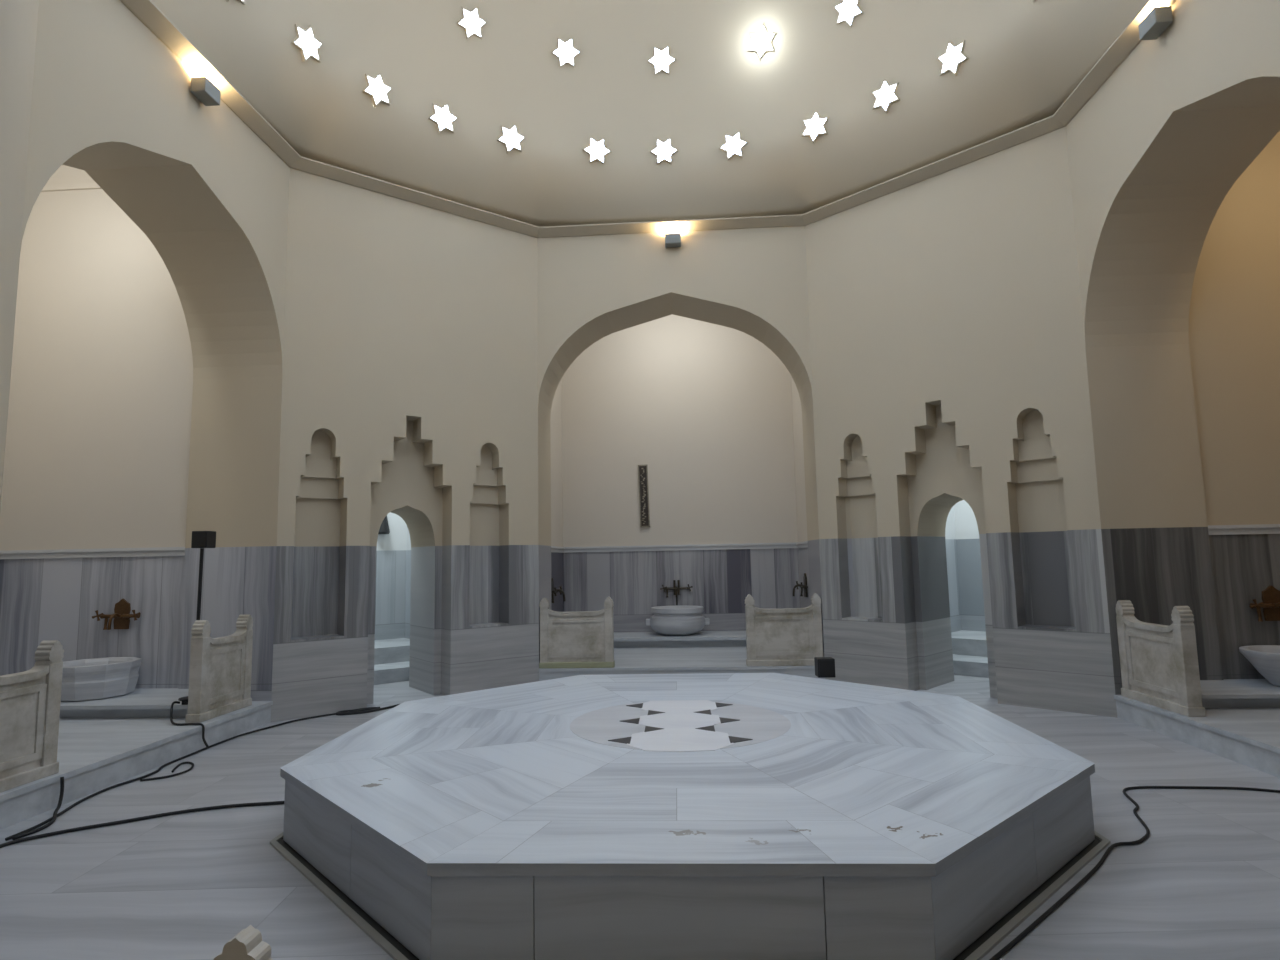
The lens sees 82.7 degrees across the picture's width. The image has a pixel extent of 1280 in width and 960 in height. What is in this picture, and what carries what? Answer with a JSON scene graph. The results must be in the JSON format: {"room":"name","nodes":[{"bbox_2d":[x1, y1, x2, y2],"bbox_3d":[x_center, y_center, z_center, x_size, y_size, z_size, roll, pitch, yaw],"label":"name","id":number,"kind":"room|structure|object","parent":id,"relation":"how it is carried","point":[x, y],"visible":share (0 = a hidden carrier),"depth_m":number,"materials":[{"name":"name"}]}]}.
{"room":"spa","nodes":[
{"label":"spa","id":0,"kind":"room"},
{"bbox_2d":[0,0,38,511],"bbox_3d":[-2.818,-1.903,3.062,0.300,4.170,3.474,4,-8,-39],"label":"wall","id":1,"kind":"structure","parent":0,"point":[18,18],"depth_m":3.49,"materials":[{"name":"paint"}]},
{"bbox_2d":[46,165,94,184],"bbox_3d":[-5.738,-3.863,6.311,2.330,1.150,3.300,-1,-6,3],"label":"ceiling","id":2,"kind":"structure","parent":0,"point":[64,174],"depth_m":7.76,"materials":[{"name":"paint"}]},
{"bbox_2d":[0,189,192,550],"bbox_3d":[-5.740,-1.370,6.045,2.230,3.862,3.300,-1,-6,3],"label":"wall","id":3,"kind":"structure","parent":0,"point":[97,448],"depth_m":7.50,"materials":[{"name":"paint"}]},
{"bbox_2d":[41,182,101,191],"bbox_3d":[-5.712,-3.292,6.248,2.060,0.060,3.000,-1,-6,3],"label":"trim","id":4,"kind":"structure","parent":3,"relation":"attached to","point":[75,186],"depth_m":7.74,"materials":[{"name":"paint"}]},
{"bbox_2d":[0,556,184,688],"bbox_3d":[-5.687,1.388,5.748,2.230,1.688,3.300,-1,-6,3],"label":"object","id":5,"kind":"structure","parent":3,"relation":"attached to","point":[43,599],"depth_m":7.26,"materials":[{"name":"stone"}]},
{"bbox_2d":[0,547,184,558],"bbox_3d":[-5.638,0.579,5.831,2.060,0.087,3.000,-1,-6,3],"label":"trim dado moulding","id":6,"kind":"structure","parent":3,"relation":"attached to","point":[154,551],"depth_m":7.29,"materials":[{"name":"stone"}]},
{"bbox_2d":[92,599,140,629],"bbox_3d":[-5.148,1.321,7.142,0.487,0.300,0.180,-1,-6,3],"label":"tap","id":7,"kind":"object","parent":3,"relation":"attached to","point":[122,609],"visible":1,"depth_m":7.20,"materials":[{"name":"gold metal"}]},
{"bbox_2d":[0,701,272,829],"bbox_3d":[-5.132,2.114,5.635,3.015,0.200,3.000,-1,-6,3],"label":"raised platform","id":8,"kind":"structure","parent":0,"point":[94,754],"depth_m":5.42,"materials":[{"name":"stone"}]},
{"bbox_2d":[0,640,63,792],"bbox_3d":[-3.827,1.435,4.436,0.130,0.844,0.580,-1,-6,3],"label":"stone parapet","id":9,"kind":"object","parent":8,"relation":"on","point":[30,700],"visible":1,"depth_m":4.52,"materials":[{"name":"stone"}]},
{"bbox_2d":[60,688,188,717],"bbox_3d":[-5.189,2.071,6.732,2.770,0.122,0.840,-1,-6,3],"label":"bench","id":10,"kind":"object","parent":8,"relation":"on","point":[147,702],"visible":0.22,"depth_m":6.37,"materials":[{"name":"white stone"}]},
{"bbox_2d":[61,657,141,701],"bbox_3d":[-5.106,1.859,6.790,0.730,0.310,0.694,-1,-6,3],"label":"basin","id":11,"kind":"object","parent":10,"relation":"on","point":[109,677],"visible":0.8,"depth_m":6.58,"materials":[{"name":"white stone"}]},
{"bbox_2d":[181,698,187,704],"bbox_3d":[-3.912,1.913,6.271,0.070,0.045,0.090,1,-7,-19],"label":"plug adapter","id":12,"kind":"object","parent":10,"relation":"on","point":[184,701],"visible":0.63,"depth_m":6.25,"materials":[{"name":"black plastic"}]},
{"bbox_2d":[170,701,208,746],"bbox_3d":[-3.781,2.037,6.040,0.481,0.339,0.144,-5,-7,30],"label":"power cable","id":13,"kind":"object","parent":10,"relation":"hanging from","point":[174,702],"visible":1,"depth_m":5.99,"materials":[{"name":"black rubber"}]},
{"bbox_2d":[178,548,203,700],"bbox_3d":[-4.024,1.298,6.609,0.240,1.345,0.240,-1,-6,3],"label":"speaker stand","id":14,"kind":"object","parent":10,"relation":"on","point":[201,549],"visible":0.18,"depth_m":6.63,"materials":[{"name":"black plastic"}]},
{"bbox_2d":[191,531,215,547],"bbox_3d":[-4.013,0.548,6.685,0.144,0.155,0.146,-1,-6,3],"label":"loudspeaker","id":15,"kind":"object","parent":14,"relation":"on","point":[200,539],"visible":0.96,"depth_m":6.62,"materials":[{"name":"black plastic"}]},
{"bbox_2d":[192,532,204,545],"bbox_3d":[-4.018,0.541,6.616,0.120,0.125,0.007,-1,-6,3],"label":"grille","id":16,"kind":"object","parent":15,"relation":"attached to","point":[198,538],"depth_m":6.61,"materials":[{"name":"black rubber"}]},
{"bbox_2d":[185,614,252,722],"bbox_3d":[-3.735,1.655,6.502,0.130,0.844,0.740,-1,-6,3],"label":"stone parapet","id":17,"kind":"object","parent":8,"relation":"on","point":[220,671],"visible":1,"depth_m":6.39,"materials":[{"name":"stone"}]},
{"bbox_2d":[20,0,295,547],"bbox_3d":[-4.181,-1.563,5.967,0.940,4.170,3.760,-1,-6,3],"label":"wall","id":18,"kind":"structure","parent":0,"point":[111,102],"depth_m":6.69,"materials":[{"name":"paint"}]},
{"bbox_2d":[190,77,220,105],"bbox_3d":[-3.670,-3.280,6.127,0.150,0.143,0.200,-1,-6,3],"label":"wall lamp","id":19,"kind":"object","parent":18,"relation":"attached to","point":[202,88],"visible":1,"depth_m":6.07,"materials":[{"name":"grey metal"}]},
{"bbox_2d":[178,546,294,700],"bbox_3d":[-4.126,1.348,5.653,0.940,1.688,3.760,-1,-6,3],"label":"trim","id":20,"kind":"structure","parent":18,"relation":"attached to","point":[236,581],"depth_m":7.14,"materials":[{"name":"stone"}]},
{"bbox_2d":[376,512,410,550],"bbox_3d":[-3.788,-0.083,9.798,2.240,2.032,2.170,4,-8,-37],"label":"wall","id":21,"kind":"structure","parent":0,"point":[398,538],"depth_m":10.98,"materials":[{"name":"white paint"}]},
{"bbox_2d":[378,515,389,533],"bbox_3d":[-3.827,0.005,10.853,0.200,1.600,0.200,-1,-6,3],"label":"lamp","id":22,"kind":"object","parent":21,"relation":"hanging from","point":[384,528],"visible":0.29,"depth_m":10.71,"materials":[{"name":"black plastic"}]},
{"bbox_2d":[375,550,410,639],"bbox_3d":[-3.752,1.766,9.599,2.240,1.688,2.170,4,-8,-37],"label":"trim","id":23,"kind":"structure","parent":21,"relation":"attached to","point":[393,568],"depth_m":10.86,"materials":[{"name":"stone"}]},
{"bbox_2d":[277,168,538,546],"bbox_3d":[-2.772,-1.297,8.688,2.934,4.170,1.050,4,-8,-37],"label":"wall","id":24,"kind":"structure","parent":0,"point":[410,377],"depth_m":8.22,"materials":[{"name":"paint"}]},
{"bbox_2d":[271,545,538,721],"bbox_3d":[-2.716,1.614,8.374,2.934,1.688,1.050,4,-8,-37],"label":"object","id":25,"kind":"structure","parent":24,"relation":"attached to","point":[474,610],"depth_m":8.19,"materials":[{"name":"stone"}]},
{"bbox_2d":[0,674,1279,959],"bbox_3d":[0.273,2.174,5.286,18.000,0.200,18.000,-1,-6,3],"label":"floor","id":26,"kind":"structure","parent":0,"point":[1204,883],"depth_m":3.58,"materials":[{"name":"stone"}]},
{"bbox_2d":[12,777,63,839],"bbox_3d":[-3.544,1.950,4.353,0.107,0.191,0.575,1,-6,-17],"label":"power cable","id":27,"kind":"object","parent":26,"relation":"on","point":[53,820],"visible":1,"depth_m":4.35,"materials":[{"name":"black rubber"}]},
{"bbox_2d":[0,801,283,847],"bbox_3d":[-2.769,2.021,4.365,1.675,0.020,0.198,2,-7,-25],"label":"power cable","id":28,"kind":"object","parent":26,"relation":"on","point":[273,802],"visible":0.76,"depth_m":4.33,"materials":[{"name":"black rubber"}]},
{"bbox_2d":[140,761,193,781],"bbox_3d":[-3.422,2.142,5.349,0.196,0.016,0.467,-1,-6,3],"label":"power cable","id":29,"kind":"object","parent":26,"relation":"on","point":[186,762],"visible":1,"depth_m":5.27,"materials":[{"name":"black rubber"}]},
{"bbox_2d":[5,710,360,840],"bbox_3d":[-3.405,2.194,5.847,0.517,0.018,3.583,-2,-6,12],"label":"power cable","id":30,"kind":"object","parent":26,"relation":"on","point":[231,738],"visible":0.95,"depth_m":5.27,"materials":[{"name":"black rubber"}]},
{"bbox_2d":[213,925,272,959],"bbox_3d":[-1.112,1.261,1.319,0.865,0.818,0.130,-1,-6,3],"label":"stone parapet","id":31,"kind":"object","parent":26,"relation":"on","point":[248,944],"visible":1,"depth_m":1.35,"materials":[{"name":"stone"}]},
{"bbox_2d":[335,704,398,714],"bbox_3d":[-2.767,2.350,7.433,0.654,0.024,0.187,3,-7,-35],"label":"power cable","id":32,"kind":"object","parent":26,"relation":"on","point":[367,709],"visible":0.97,"depth_m":7.38,"materials":[{"name":"black rubber"}]},
{"bbox_2d":[374,638,409,684],"bbox_3d":[-3.840,2.432,9.659,2.000,0.380,1.600,4,-8,-37],"label":"bench","id":33,"kind":"object","parent":26,"relation":"on","point":[391,656],"visible":0.14,"depth_m":9.66,"materials":[{"name":"white stone"}]},
{"bbox_2d":[280,673,1094,959],"bbox_3d":[0.246,1.820,4.791,4.359,0.398,4.359,-1,-6,3],"label":"platform","id":34,"kind":"object","parent":26,"relation":"on","point":[697,816],"visible":1,"depth_m":3.23,"materials":[{"name":"grey stone"}]},
{"bbox_2d":[270,831,1109,959],"bbox_3d":[0.250,2.015,4.770,4.455,0.017,4.455,-1,-6,3],"label":"trim","id":35,"kind":"structure","parent":34,"relation":"attached to","point":[995,939],"depth_m":3.14,"materials":[{"name":"stone"}]},
{"bbox_2d":[814,657,835,677],"bbox_3d":[1.692,1.714,6.653,0.156,0.165,0.145,-1,-6,1],"label":"speaker","id":36,"kind":"object","parent":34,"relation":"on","point":[824,666],"visible":1,"depth_m":6.58},
{"bbox_2d":[819,661,833,675],"bbox_3d":[1.691,1.706,6.584,0.130,0.135,0.006,-1,-6,1],"label":"grille","id":37,"kind":"object","parent":36,"relation":"attached to","point":[826,668],"depth_m":6.58,"materials":[{"name":"black rubber"}]},
{"bbox_2d":[951,630,988,677],"bbox_3d":[4.804,2.219,9.214,2.000,0.380,1.600,-7,-9,44],"label":"bench","id":38,"kind":"object","parent":26,"relation":"on","point":[969,648],"visible":0.14,"depth_m":9.31,"materials":[{"name":"white stone"}]},
{"bbox_2d":[989,786,1279,959],"bbox_3d":[2.356,1.851,3.674,3.691,0.016,0.731,3,-7,-33],"label":"power cable","id":39,"kind":"object","parent":26,"relation":"on","point":[1081,882],"visible":1,"depth_m":3.59,"materials":[{"name":"black rubber"}]},
{"bbox_2d":[151,0,1147,226],"bbox_3d":[0.090,-5.564,5.558,8.116,4.007,8.074,-1,-6,3],"label":"ceiling","id":40,"kind":"structure","parent":0,"point":[1026,57],"depth_m":8.23,"materials":[{"name":"paint"}]},
{"bbox_2d":[226,0,245,4],"bbox_3d":[-3.473,-4.237,6.181,0.110,0.357,0.308,-3,-6,14],"label":"skylight","id":41,"kind":"object","parent":40,"relation":"attached to","point":[240,1],"visible":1,"depth_m":6.28,"materials":[{"name":"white glass"}]},
{"bbox_2d":[291,24,322,61],"bbox_3d":[-3.179,-4.167,6.941,0.111,0.357,0.308,-4,-7,27],"label":"skylight","id":42,"kind":"object","parent":40,"relation":"attached to","point":[305,41],"visible":1,"depth_m":6.93,"materials":[{"name":"glass"}]},
{"bbox_2d":[362,73,391,106],"bbox_3d":[-2.746,-4.078,7.599,0.109,0.358,0.308,-6,-8,39],"label":"skylight","id":43,"kind":"object","parent":40,"relation":"attached to","point":[376,88],"visible":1,"depth_m":7.59,"materials":[{"name":"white glass"}]},
{"bbox_2d":[428,103,457,133],"bbox_3d":[-2.203,-4.044,8.129,0.338,0.352,0.104,3,-7,-34],"label":"skylight","id":44,"kind":"object","parent":40,"relation":"attached to","point":[442,117],"visible":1,"depth_m":8.12,"materials":[{"name":"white glass"}]},
{"bbox_2d":[457,6,486,38],"bbox_3d":[-1.867,-5.072,8.066,0.205,0.332,0.309,-6,-8,37],"label":"skylight","id":45,"kind":"object","parent":40,"relation":"attached to","point":[471,22],"visible":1,"depth_m":8.06,"materials":[{"name":"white glass"}]},
{"bbox_2d":[497,124,524,152],"bbox_3d":[-1.516,-4.018,8.561,0.342,0.350,0.104,1,-7,-22],"label":"skylight","id":46,"kind":"object","parent":40,"relation":"attached to","point":[510,138],"visible":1,"depth_m":8.55,"materials":[{"name":"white glass"}]},
{"bbox_2d":[551,37,580,66],"bbox_3d":[-0.872,-5.032,8.556,0.355,0.316,0.180,0,-6,-12],"label":"skylight","id":47,"kind":"object","parent":40,"relation":"attached to","point":[566,51],"visible":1,"depth_m":8.55,"materials":[{"name":"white glass"}]},
{"bbox_2d":[582,137,611,163],"bbox_3d":[-0.525,-4.022,8.879,0.356,0.310,0.103,0,-6,-10],"label":"skylight","id":48,"kind":"object","parent":40,"relation":"attached to","point":[596,150],"visible":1,"depth_m":8.87,"materials":[{"name":"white glass"}]},
{"bbox_2d":[647,45,676,74],"bbox_3d":[0.260,-5.021,8.700,0.356,0.294,0.177,-1,-6,3],"label":"skylight","id":49,"kind":"object","parent":40,"relation":"attached to","point":[661,60],"visible":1,"depth_m":8.69,"materials":[{"name":"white glass"}]},
{"bbox_2d":[650,138,678,164],"bbox_3d":[0.296,-4.038,8.929,0.356,0.310,0.103,-1,-6,3],"label":"skylight","id":50,"kind":"object","parent":40,"relation":"attached to","point":[664,150],"visible":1,"depth_m":8.92,"materials":[{"name":"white glass"}]},
{"bbox_2d":[719,131,747,159],"bbox_3d":[1.134,-4.043,8.792,0.356,0.316,0.101,-3,-6,16],"label":"skylight","id":51,"kind":"object","parent":40,"relation":"attached to","point":[733,145],"visible":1,"depth_m":8.78,"materials":[{"name":"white glass"}]},
{"bbox_2d":[748,24,775,58],"bbox_3d":[1.416,-5.078,8.430,0.351,0.325,0.181,-5,-7,30],"label":"skylight","id":52,"kind":"object","parent":40,"relation":"attached to","point":[761,40],"visible":1,"depth_m":8.42,"materials":[{"name":"glass"}]},
{"bbox_2d":[801,110,828,142],"bbox_3d":[2.025,-4.082,8.406,0.342,0.350,0.102,-5,-7,34],"label":"skylight","id":53,"kind":"object","parent":40,"relation":"attached to","point":[815,125],"visible":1,"depth_m":8.39,"materials":[{"name":"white glass"}]},
{"bbox_2d":[833,0,862,26],"bbox_3d":[2.272,-5.120,7.915,0.311,0.336,0.198,-5,-7,31],"label":"skylight","id":54,"kind":"object","parent":40,"relation":"attached to","point":[847,10],"visible":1,"depth_m":7.92,"materials":[{"name":"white glass"}]},
{"bbox_2d":[871,79,899,112],"bbox_3d":[2.673,-4.175,7.904,0.107,0.355,0.330,4,-8,-41],"label":"skylight","id":55,"kind":"object","parent":40,"relation":"attached to","point":[885,95],"visible":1,"depth_m":7.90,"materials":[{"name":"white glass"}]},
{"bbox_2d":[937,40,968,75],"bbox_3d":[3.156,-4.252,7.332,0.112,0.357,0.308,3,-7,-34],"label":"skylight","id":56,"kind":"object","parent":40,"relation":"attached to","point":[951,60],"visible":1,"depth_m":7.32,"materials":[{"name":"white glass"}]},
{"bbox_2d":[550,314,807,546],"bbox_3d":[0.531,-0.971,10.860,4.020,3.862,2.030,-1,-6,3],"label":"wall","id":57,"kind":"structure","parent":0,"point":[713,415],"depth_m":11.68,"materials":[{"name":"paint"}]},
{"bbox_2d":[551,578,564,602],"bbox_3d":[-1.184,1.597,10.528,0.207,0.345,0.560,-1,-6,3],"label":"tap","id":58,"kind":"object","parent":57,"relation":"attached to","point":[553,590],"visible":0.95,"depth_m":10.50,"materials":[{"name":"brown metal"}]},
{"bbox_2d":[638,465,649,526],"bbox_3d":[0.063,0.254,11.610,0.152,1.000,0.040,-3,-6,3],"label":"wall plaque","id":59,"kind":"object","parent":57,"relation":"attached to","point":[642,469],"visible":1,"depth_m":11.60,"materials":[{"name":"grey stone"}]},
{"bbox_2d":[660,580,692,604],"bbox_3d":[0.570,1.760,11.342,0.511,0.390,0.189,-1,-6,3],"label":"tap","id":60,"kind":"object","parent":57,"relation":"attached to","point":[675,588],"visible":1,"depth_m":11.38,"materials":[{"name":"brown metal"}]},
{"bbox_2d":[551,541,807,552],"bbox_3d":[0.564,0.973,10.586,3.720,0.087,1.860,-1,-6,3],"label":"trim dado moulding","id":61,"kind":"structure","parent":57,"relation":"attached to","point":[803,544],"depth_m":11.47,"materials":[{"name":"stone"}]},
{"bbox_2d":[551,547,809,631],"bbox_3d":[0.584,1.787,10.563,4.020,1.688,2.030,-1,-6,3],"label":"trim","id":62,"kind":"structure","parent":57,"relation":"attached to","point":[721,581],"depth_m":11.44,"materials":[{"name":"stone"}]},
{"bbox_2d":[793,573,807,596],"bbox_3d":[2.347,1.549,10.712,0.207,0.345,0.560,-1,-6,3],"label":"tap","id":63,"kind":"object","parent":57,"relation":"attached to","point":[801,585],"visible":1,"depth_m":10.69,"materials":[{"name":"brown metal"}]},
{"bbox_2d":[539,646,824,680],"bbox_3d":[0.567,2.475,9.995,3.720,0.200,2.715,-1,-6,3],"label":"floor","id":64,"kind":"structure","parent":0,"point":[654,660],"depth_m":8.81,"materials":[{"name":"stone"}]},
{"bbox_2d":[539,597,614,668],"bbox_3d":[-0.769,1.852,8.854,0.910,0.844,0.130,-1,-6,3],"label":"stone parapet","id":65,"kind":"object","parent":64,"relation":"on","point":[582,639],"visible":1,"depth_m":8.81,"materials":[{"name":"stone"}]},
{"bbox_2d":[614,631,745,647],"bbox_3d":[0.591,2.346,10.452,3.720,0.152,1.830,-1,-6,3],"label":"bench","id":66,"kind":"object","parent":64,"relation":"on","point":[702,638],"visible":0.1,"depth_m":10.62,"materials":[{"name":"white stone"}]},
{"bbox_2d":[646,605,709,635],"bbox_3d":[0.567,2.124,10.976,0.840,0.400,0.840,4,-8,-41],"label":"basin","id":67,"kind":"object","parent":66,"relation":"on","point":[681,620],"visible":1,"depth_m":10.66,"materials":[{"name":"white stone"}]},
{"bbox_2d":[745,593,822,665],"bbox_3d":[1.720,1.788,8.702,0.910,0.844,0.130,-1,-6,3],"label":"stone parapet","id":68,"kind":"object","parent":64,"relation":"on","point":[785,636],"visible":0.96,"depth_m":8.66,"materials":[{"name":"stone"}]},
{"bbox_2d":[537,226,850,545],"bbox_3d":[0.439,-1.274,9.473,4.246,4.170,0.840,-1,-6,3],"label":"wall","id":69,"kind":"structure","parent":0,"point":[753,282],"depth_m":9.22,"materials":[{"name":"paint"}]},
{"bbox_2d":[665,233,680,247],"bbox_3d":[0.415,-3.021,9.162,0.200,0.143,0.150,-1,-6,3],"label":"wall lamp","id":70,"kind":"object","parent":69,"relation":"attached to","point":[674,239],"visible":1,"depth_m":9.09,"materials":[{"name":"grey metal"}]},
{"bbox_2d":[539,539,854,662],"bbox_3d":[0.494,1.638,9.159,4.246,1.688,0.840,-1,-6,3],"label":"trim","id":71,"kind":"structure","parent":69,"relation":"attached to","point":[813,545],"depth_m":9.05,"materials":[{"name":"stone"}]},
{"bbox_2d":[805,126,1100,538],"bbox_3d":[3.525,-1.459,8.305,2.934,4.170,1.050,-7,-9,44],"label":"wall","id":72,"kind":"structure","parent":0,"point":[949,364],"depth_m":7.78,"materials":[{"name":"paint"}]},
{"bbox_2d":[120,0,1176,237],"bbox_3d":[0.143,-3.605,5.598,7.880,0.115,7.421,-1,-6,3],"label":"trim","id":73,"kind":"structure","parent":72,"relation":"attached to","point":[147,12],"depth_m":7.63,"materials":[{"name":"paint"}]},
{"bbox_2d":[819,529,1116,717],"bbox_3d":[3.581,1.453,7.991,2.934,1.688,1.050,-7,-9,44],"label":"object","id":74,"kind":"structure","parent":72,"relation":"attached to","point":[1048,639],"depth_m":7.34,"materials":[{"name":"stone"}]},
{"bbox_2d":[945,500,978,538],"bbox_3d":[4.641,-0.290,9.367,2.240,2.032,2.170,-7,-9,44],"label":"wall","id":75,"kind":"structure","parent":0,"point":[961,523],"depth_m":10.56,"materials":[{"name":"white paint"}]},
{"bbox_2d":[945,539,985,631],"bbox_3d":[4.676,1.558,9.167,2.240,1.688,2.170,-7,-9,44],"label":"trim","id":76,"kind":"structure","parent":75,"relation":"attached to","point":[965,586],"depth_m":10.45,"materials":[{"name":"stone"}]},
{"bbox_2d":[1066,0,1279,528],"bbox_3d":[4.580,-1.788,5.434,0.940,4.170,3.760,-1,-6,3],"label":"wall","id":77,"kind":"structure","parent":0,"point":[1155,153],"depth_m":6.59,"materials":[{"name":"paint"}]},
{"bbox_2d":[1138,6,1172,40],"bbox_3d":[4.000,-3.541,5.628,0.150,0.143,0.200,-1,-6,3],"label":"wall lamp","id":78,"kind":"object","parent":77,"relation":"attached to","point":[1158,20],"visible":1,"depth_m":5.57,"materials":[{"name":"grey metal"}]},
{"bbox_2d":[1101,527,1222,694],"bbox_3d":[4.635,1.123,5.120,0.940,1.688,3.760,-1,-6,3],"label":"trim","id":79,"kind":"structure","parent":77,"relation":"attached to","point":[1158,570],"depth_m":6.61,"materials":[{"name":"stone"}]},
{"bbox_2d":[1114,695,1279,777],"bbox_3d":[5.670,1.837,4.979,3.015,0.200,3.000,-1,-6,3],"label":"raised platform","id":80,"kind":"structure","parent":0,"point":[1250,737],"depth_m":5.43,"materials":[{"name":"stone"}]},
{"bbox_2d":[1115,600,1205,716],"bbox_3d":[4.322,1.457,6.092,0.130,0.844,0.880,-1,-6,3],"label":"stone parapet","id":81,"kind":"object","parent":80,"relation":"on","point":[1159,665],"visible":1,"depth_m":5.96,"materials":[{"name":"stone"}]},
{"bbox_2d":[1200,679,1279,707],"bbox_3d":[5.861,1.794,6.120,2.770,0.122,0.720,-1,-6,3],"label":"bench","id":82,"kind":"object","parent":80,"relation":"on","point":[1225,693],"visible":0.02,"depth_m":5.92,"materials":[{"name":"white stone"}]},
{"bbox_2d":[1239,645,1279,686],"bbox_3d":[5.540,1.588,6.122,0.740,0.300,0.740,-1,-6,3],"label":"basin","id":83,"kind":"object","parent":82,"relation":"on","point":[1265,658],"visible":1,"depth_m":6.12,"materials":[{"name":"white stone"}]},
{"bbox_2d":[1188,131,1279,524],"bbox_3d":[6.144,-1.675,5.323,2.230,3.862,3.300,-1,-6,3],"label":"wall","id":84,"kind":"structure","parent":0,"point":[1234,326],"depth_m":6.82,"materials":[{"name":"paint"}]},
{"bbox_2d":[1208,524,1279,534],"bbox_3d":[6.117,0.277,5.117,2.060,0.087,3.000,-1,-6,3],"label":"trim dado moulding","id":85,"kind":"structure","parent":84,"relation":"attached to","point":[1255,528],"depth_m":6.62,"materials":[{"name":"stone"}]},
{"bbox_2d":[1209,534,1279,678],"bbox_3d":[6.197,1.083,5.026,2.230,1.688,3.300,-1,-6,3],"label":"trim","id":86,"kind":"structure","parent":84,"relation":"attached to","point":[1244,566],"depth_m":6.59,"materials":[{"name":"stone"}]},
{"bbox_2d":[1249,585,1279,621],"bbox_3d":[5.699,1.101,6.472,0.511,0.315,0.189,-1,-6,3],"label":"tap","id":87,"kind":"object","parent":84,"relation":"attached to","point":[1270,604],"visible":1,"depth_m":6.54,"materials":[{"name":"gold metal"}]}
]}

